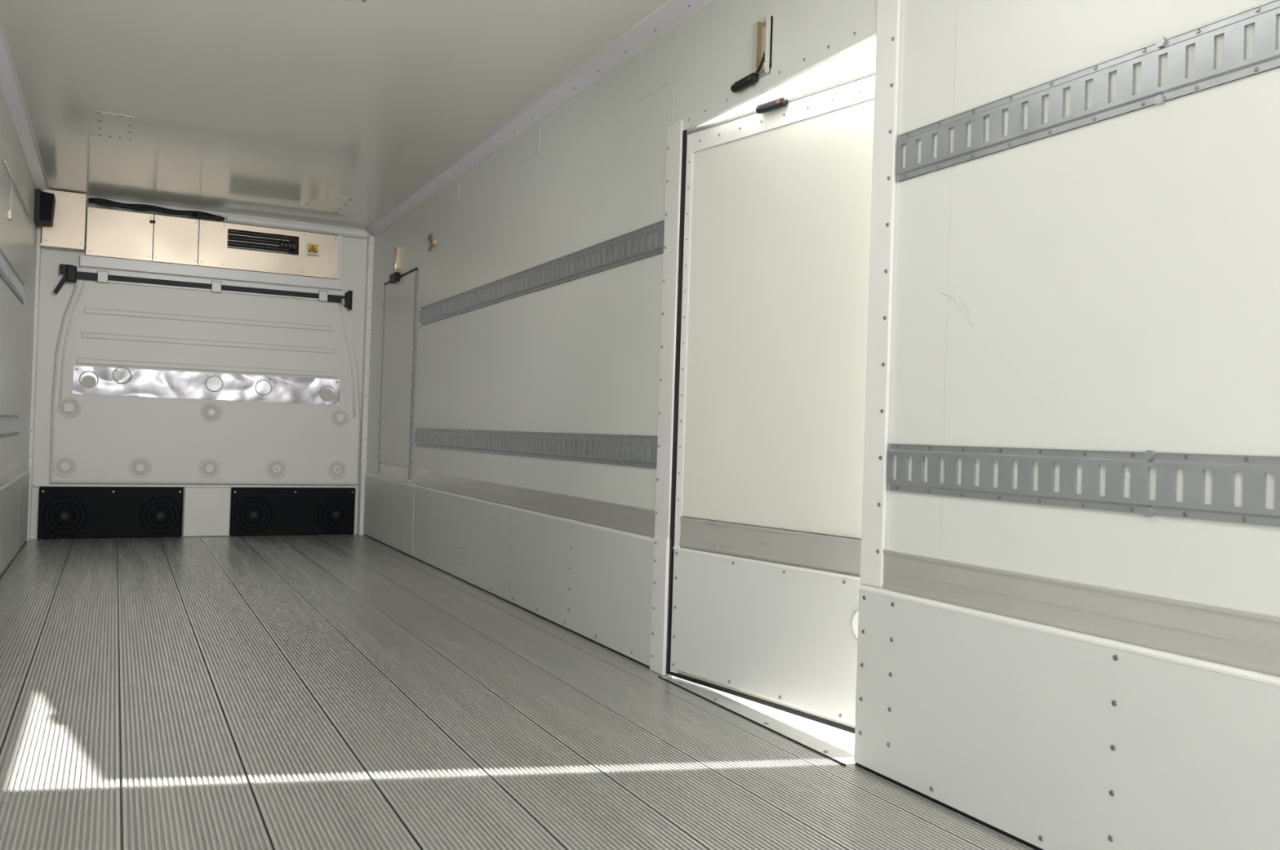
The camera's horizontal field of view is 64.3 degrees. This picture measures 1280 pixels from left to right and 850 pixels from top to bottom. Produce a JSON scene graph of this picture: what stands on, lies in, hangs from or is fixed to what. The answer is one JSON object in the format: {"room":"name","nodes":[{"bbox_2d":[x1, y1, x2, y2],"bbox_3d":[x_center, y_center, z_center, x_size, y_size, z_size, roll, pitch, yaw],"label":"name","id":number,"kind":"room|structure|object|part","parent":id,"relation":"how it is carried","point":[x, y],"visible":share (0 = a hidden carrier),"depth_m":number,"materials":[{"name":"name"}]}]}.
{"room":"loading area","nodes":[
{"label":"loading area","id":0,"kind":"room"},
{"bbox_2d":[0,89,36,475],"bbox_3d":[-1.757,-0.329,2.381,0.060,2.120,8.446,2,-1,-27],"label":"wall","id":1,"kind":"structure","parent":0,"point":[18,235],"depth_m":4.99,"materials":[{"name":"white plastic"}]},
{"bbox_2d":[0,459,19,487],"bbox_3d":[-1.551,0.251,2.015,0.009,0.085,7.600,2,-1,-27],"label":"rub rail","id":2,"kind":"object","parent":1,"relation":"attached to","point":[8,472],"visible":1,"depth_m":4.90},
{"bbox_2d":[0,414,20,438],"bbox_3d":[-1.563,0.024,2.052,0.008,0.104,7.480,2,-1,-27],"label":"track","id":3,"kind":"object","parent":1,"relation":"attached to","point":[10,424],"visible":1,"depth_m":4.85,"materials":[{"name":"metal"}]},
{"bbox_2d":[0,248,25,304],"bbox_3d":[-1.541,-0.666,2.059,0.008,0.104,7.480,2,-1,-27],"label":"track","id":4,"kind":"object","parent":1,"relation":"attached to","point":[7,273],"visible":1,"depth_m":4.70,"materials":[{"name":"metal"}]},
{"bbox_2d":[0,469,30,575],"bbox_3d":[-1.727,0.500,2.343,0.014,0.417,8.341,2,-1,-27],"label":"baseboard","id":5,"kind":"structure","parent":1,"relation":"attached to","point":[14,495],"depth_m":5.15,"materials":[{"name":"metal"}]},
{"bbox_2d":[4,160,29,219],"bbox_3d":[-2.952,-1.011,4.828,0.015,0.194,1.300,2,-1,-27],"label":"conduit","id":6,"kind":"object","parent":1,"relation":"attached to","point":[10,211],"visible":1,"depth_m":4.54,"materials":[{"name":"beige metal"}]},
{"bbox_2d":[0,15,49,191],"bbox_3d":[-1.666,-1.358,2.409,0.060,0.056,8.426,2,-1,-27],"label":"trim","id":7,"kind":"structure","parent":1,"relation":"attached to","point":[10,86],"depth_m":4.50,"materials":[{"name":"white plastic"}]},
{"bbox_2d":[26,226,41,540],"bbox_3d":[-3.629,-0.338,6.099,0.022,2.050,0.080,2,-1,-27],"label":"trim","id":8,"kind":"structure","parent":1,"relation":"attached to","point":[38,248],"depth_m":6.08,"materials":[{"name":"metal"}]},
{"bbox_2d":[34,188,55,226],"bbox_3d":[-3.479,-1.263,5.955,0.095,0.185,0.210,2,-1,-27],"label":"lamp","id":9,"kind":"object","parent":1,"relation":"attached to","point":[44,202],"visible":1,"depth_m":5.87,"materials":[{"name":"black plastic"}]},
{"bbox_2d":[30,195,369,538],"bbox_3d":[-2.776,-0.321,6.595,1.992,2.120,0.020,2,-1,-27],"label":"wall","id":10,"kind":"structure","parent":0,"point":[52,306],"depth_m":6.19,"materials":[{"name":"white plastic"}]},
{"bbox_2d":[40,189,87,251],"bbox_3d":[-3.472,-1.233,6.137,0.233,0.340,0.085,2,-1,-27],"label":"panel","id":11,"kind":"object","parent":10,"relation":"attached to","point":[68,231],"visible":0.96,"depth_m":6.12,"materials":[{"name":"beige metal"}]},
{"bbox_2d":[33,254,359,487],"bbox_3d":[-2.762,-0.305,6.557,1.920,1.408,0.059,2,-1,-27],"label":"panel","id":12,"kind":"object","parent":10,"relation":"attached to","point":[96,440],"depth_m":6.53,"materials":[{"name":"metal"}]},
{"bbox_2d":[53,263,352,309],"bbox_3d":[-2.742,-0.849,6.524,1.760,0.185,0.052,2,-1,-27],"label":"bar","id":13,"kind":"object","parent":12,"relation":"attached to","point":[73,273],"visible":1,"depth_m":6.49,"materials":[{"name":"black metal"}]},
{"bbox_3d":[-2.742,-0.253,6.551,1.585,0.181,0.018,2,-1,-27],"label":"reflective foil strip","id":14,"kind":"part","parent":12,"relation":"part of","materials":[{"name":"silver metal"}]},
{"bbox_2d":[182,486,231,536],"bbox_3d":[-2.789,0.557,6.558,0.274,0.314,0.045,2,-1,-27],"label":"trim","id":15,"kind":"structure","parent":10,"relation":"attached to","point":[206,510],"depth_m":6.54,"materials":[{"name":"white plastic"}]},
{"bbox_2d":[85,206,342,279],"bbox_3d":[-2.706,-1.157,6.568,1.515,0.297,0.083,2,-1,-27],"label":"refrigeration unit","id":16,"kind":"object","parent":10,"relation":"attached to","point":[110,233],"visible":1,"depth_m":6.50,"materials":[{"name":"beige metal"}]},
{"bbox_2d":[88,197,225,221],"bbox_3d":[-3.012,-1.349,6.370,0.772,0.058,0.073,2,-1,-27],"label":"cable","id":17,"kind":"object","parent":16,"relation":"attached to","point":[99,201],"visible":1,"depth_m":6.35,"materials":[{"name":"rubber"}]},
{"bbox_2d":[304,242,320,257],"bbox_3d":[-2.184,-1.168,6.797,0.100,0.090,0.003,2,-1,-27],"label":"warning sticker","id":18,"kind":"object","parent":16,"relation":"attached to","point":[313,250],"visible":1,"depth_m":6.80,"materials":[{"name":"yellow paper"}]},
{"bbox_2d":[226,215,366,239],"bbox_3d":[-2.283,-1.317,6.803,0.891,0.043,0.050,2,-1,-27],"label":"trim","id":19,"kind":"structure","parent":10,"relation":"attached to","point":[345,233],"depth_m":6.78,"materials":[{"name":"white plastic"}]},
{"bbox_2d":[0,0,665,229],"bbox_3d":[-0.811,-1.378,2.861,2.112,0.054,8.446,2,-1,-27],"label":"ceiling","id":20,"kind":"structure","parent":0,"point":[334,113],"depth_m":4.10,"materials":[{"name":"metal"}]},
{"bbox_2d":[0,533,1035,849],"bbox_3d":[-0.876,0.758,2.842,2.005,0.032,8.446,2,-1,-27],"label":"floor","id":21,"kind":"structure","parent":0,"point":[324,691],"depth_m":2.51,"materials":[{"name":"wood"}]},
{"bbox_2d":[37,486,183,538],"bbox_3d":[-3.264,0.541,6.303,0.792,0.312,0.061,2,-1,-27],"label":"panel","id":22,"kind":"object","parent":21,"relation":"on","point":[64,512],"visible":1,"depth_m":6.28,"materials":[{"name":"plastic"}]},
{"bbox_2d":[229,487,355,535],"bbox_3d":[-2.307,0.576,6.796,0.790,0.312,0.061,2,-1,-27],"label":"panel","id":23,"kind":"object","parent":21,"relation":"on","point":[254,511],"visible":1,"depth_m":6.78,"materials":[{"name":"plastic"}]},
{"bbox_2d":[657,675,855,766],"bbox_3d":[0.294,0.803,2.745,0.073,0.056,0.900,2,-1,-27],"label":"threshold","id":24,"kind":"object","parent":21,"relation":"on","point":[824,748],"visible":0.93,"depth_m":2.66,"materials":[{"name":"metal"}]},
{"bbox_2d":[366,0,1279,675],"bbox_3d":[0.065,-0.262,3.320,0.062,2.120,8.446,2,-1,-27],"label":"wall","id":25,"kind":"structure","parent":0,"point":[1117,277],"depth_m":2.03,"materials":[{"name":"white plastic"}]},
{"bbox_2d":[356,235,374,534],"bbox_3d":[-1.885,-0.274,6.999,0.036,2.050,0.080,2,-1,-27],"label":"trim","id":26,"kind":"structure","parent":25,"relation":"attached to","point":[370,244],"depth_m":6.97,"materials":[{"name":"metal"}]},
{"bbox_2d":[389,247,399,283],"bbox_3d":[-1.524,-0.996,6.346,0.040,0.215,0.150,2,-1,-27],"label":"door latch","id":27,"kind":"object","parent":25,"relation":"attached to","point":[394,277],"visible":1,"depth_m":6.33,"materials":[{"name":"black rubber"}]},
{"bbox_2d":[377,266,418,479],"bbox_3d":[-1.504,-0.303,6.288,0.012,1.240,0.870,2,-1,-27],"label":"door","id":28,"kind":"structure","parent":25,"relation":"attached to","point":[400,308],"depth_m":6.24,"materials":[{"name":"white metal"}]},
{"bbox_2d":[426,233,435,251],"bbox_3d":[-1.161,-1.017,5.665,0.022,0.099,0.102,2,-1,-27],"label":"wall hook","id":29,"kind":"object","parent":25,"relation":"attached to","point":[432,242],"visible":1,"depth_m":5.66,"materials":[{"name":"beige metal"}]},
{"bbox_2d":[414,427,657,468],"bbox_3d":[-0.617,0.078,4.546,0.008,0.104,2.934,2,-1,-27],"label":"track","id":30,"kind":"object","parent":25,"relation":"attached to","point":[522,443],"visible":1,"depth_m":4.02,"materials":[{"name":"metal"}]},
{"bbox_2d":[364,0,713,236],"bbox_3d":[0.050,-1.295,3.294,0.060,0.056,8.426,2,-1,-27],"label":"trim","id":31,"kind":"structure","parent":25,"relation":"attached to","point":[669,14],"depth_m":4.01,"materials":[{"name":"white plastic"}]},
{"bbox_2d":[418,219,664,325],"bbox_3d":[-0.595,-0.612,4.553,0.008,0.104,2.934,2,-1,-27],"label":"track","id":32,"kind":"object","parent":25,"relation":"attached to","point":[540,277],"visible":1,"depth_m":4.04,"materials":[{"name":"metal"}]},
{"bbox_2d":[649,120,684,675],"bbox_3d":[0.082,-0.087,3.193,0.018,1.721,0.093,2,-1,-27],"label":"trim","id":33,"kind":"structure","parent":25,"relation":"attached to","point":[661,546],"depth_m":3.19,"materials":[{"name":"metal"}]},
{"bbox_2d":[730,51,764,93],"bbox_3d":[0.302,-0.975,2.817,0.024,0.071,0.151,2,-1,-27],"label":"sensor","id":34,"kind":"object","parent":25,"relation":"attached to","point":[752,78],"visible":1,"depth_m":2.81,"materials":[{"name":"black plastic"}]},
{"bbox_2d":[751,14,773,79],"bbox_3d":[0.332,-1.026,2.772,0.020,0.155,0.065,2,-1,-27],"label":"bracket","id":35,"kind":"object","parent":25,"relation":"attached to","point":[762,30],"visible":1,"depth_m":2.77,"materials":[{"name":"metal"}]},
{"bbox_2d":[666,12,876,674],"bbox_3d":[0.319,-0.095,2.755,0.014,1.732,0.907,2,-1,-27],"label":"trim","id":36,"kind":"structure","parent":25,"relation":"attached to","point":[866,28],"depth_m":3.00,"materials":[{"name":"white painted metal"},{"name":"steel"}]},
{"bbox_2d":[670,74,875,728],"bbox_3d":[0.419,-0.070,2.800,0.045,1.670,0.908,2,-1,-38],"label":"leaf","id":37,"kind":"object","parent":25,"relation":"attached to","point":[775,301],"visible":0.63,"depth_m":2.82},
{"bbox_2d":[670,546,861,724],"bbox_3d":[0.380,0.566,2.779,0.017,0.372,0.900,2,-1,-38],"label":"kick plate","id":38,"kind":"object","parent":37,"relation":"attached to","point":[786,633],"visible":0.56,"depth_m":2.80,"materials":[{"name":"metal"}]},
{"bbox_2d":[679,516,861,573],"bbox_3d":[0.395,0.329,2.774,0.014,0.086,0.868,2,-1,-38],"label":"door trim strip","id":39,"kind":"object","parent":37,"relation":"attached to","point":[841,553],"visible":0.64,"depth_m":2.80,"materials":[{"name":"metal"}]},
{"bbox_2d":[755,97,787,113],"bbox_3d":[0.369,-0.892,2.845,0.023,0.023,0.105,2,-1,-38],"label":"switch","id":40,"kind":"object","parent":37,"relation":"attached to","point":[781,102],"visible":1,"depth_m":2.83,"materials":[{"name":"black plastic"}]},
{"bbox_2d":[670,68,875,733],"bbox_3d":[0.405,-0.065,2.791,0.019,1.682,0.911,2,-1,-38],"label":"seal","id":41,"kind":"object","parent":37,"relation":"attached to","point":[869,73],"visible":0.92,"depth_m":2.80,"materials":[{"name":"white rubber"}]},
{"bbox_2d":[363,473,1279,849],"bbox_3d":[0.031,0.566,3.249,0.014,0.417,8.341,2,-1,-27],"label":"baseboard","id":42,"kind":"structure","parent":25,"relation":"attached to","point":[1041,735],"depth_m":1.96,"materials":[{"name":"metal"}]},
{"bbox_2d":[378,462,1279,675],"bbox_3d":[0.130,0.315,3.079,0.009,0.085,7.950,2,-1,-27],"label":"rub rail","id":43,"kind":"object","parent":25,"relation":"attached to","point":[1246,639],"visible":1,"depth_m":1.88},
{"bbox_2d":[860,0,901,587],"bbox_3d":[0.551,-0.451,2.315,0.012,1.630,0.073,2,-1,-27],"label":"trim","id":44,"kind":"structure","parent":25,"relation":"attached to","point":[889,11],"depth_m":2.31,"materials":[{"name":"metal"}]},
{"bbox_2d":[887,443,1279,526],"bbox_3d":[1.234,0.103,0.955,0.009,0.111,2.965,2,-1,-27],"label":"track","id":45,"kind":"object","parent":25,"relation":"attached to","point":[1255,468],"visible":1,"depth_m":1.78,"materials":[{"name":"metal"}]},
{"bbox_2d":[896,0,1279,182],"bbox_3d":[1.256,-0.587,0.961,0.009,0.111,2.965,2,-1,-27],"label":"track","id":46,"kind":"object","parent":25,"relation":"attached to","point":[1264,16],"visible":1,"depth_m":1.80,"materials":[{"name":"metal"}]},
{"label":"outside","id":47,"kind":"structure","parent":0,"visible":0},
{"bbox_2d":[702,684,854,754],"bbox_3d":[-0.054,1.694,-0.016,80.000,0.100,80.000,2,-1,-27],"label":"ground","id":48,"kind":"structure","parent":47,"point":[843,740],"depth_m":5.86,"materials":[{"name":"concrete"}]}
]}

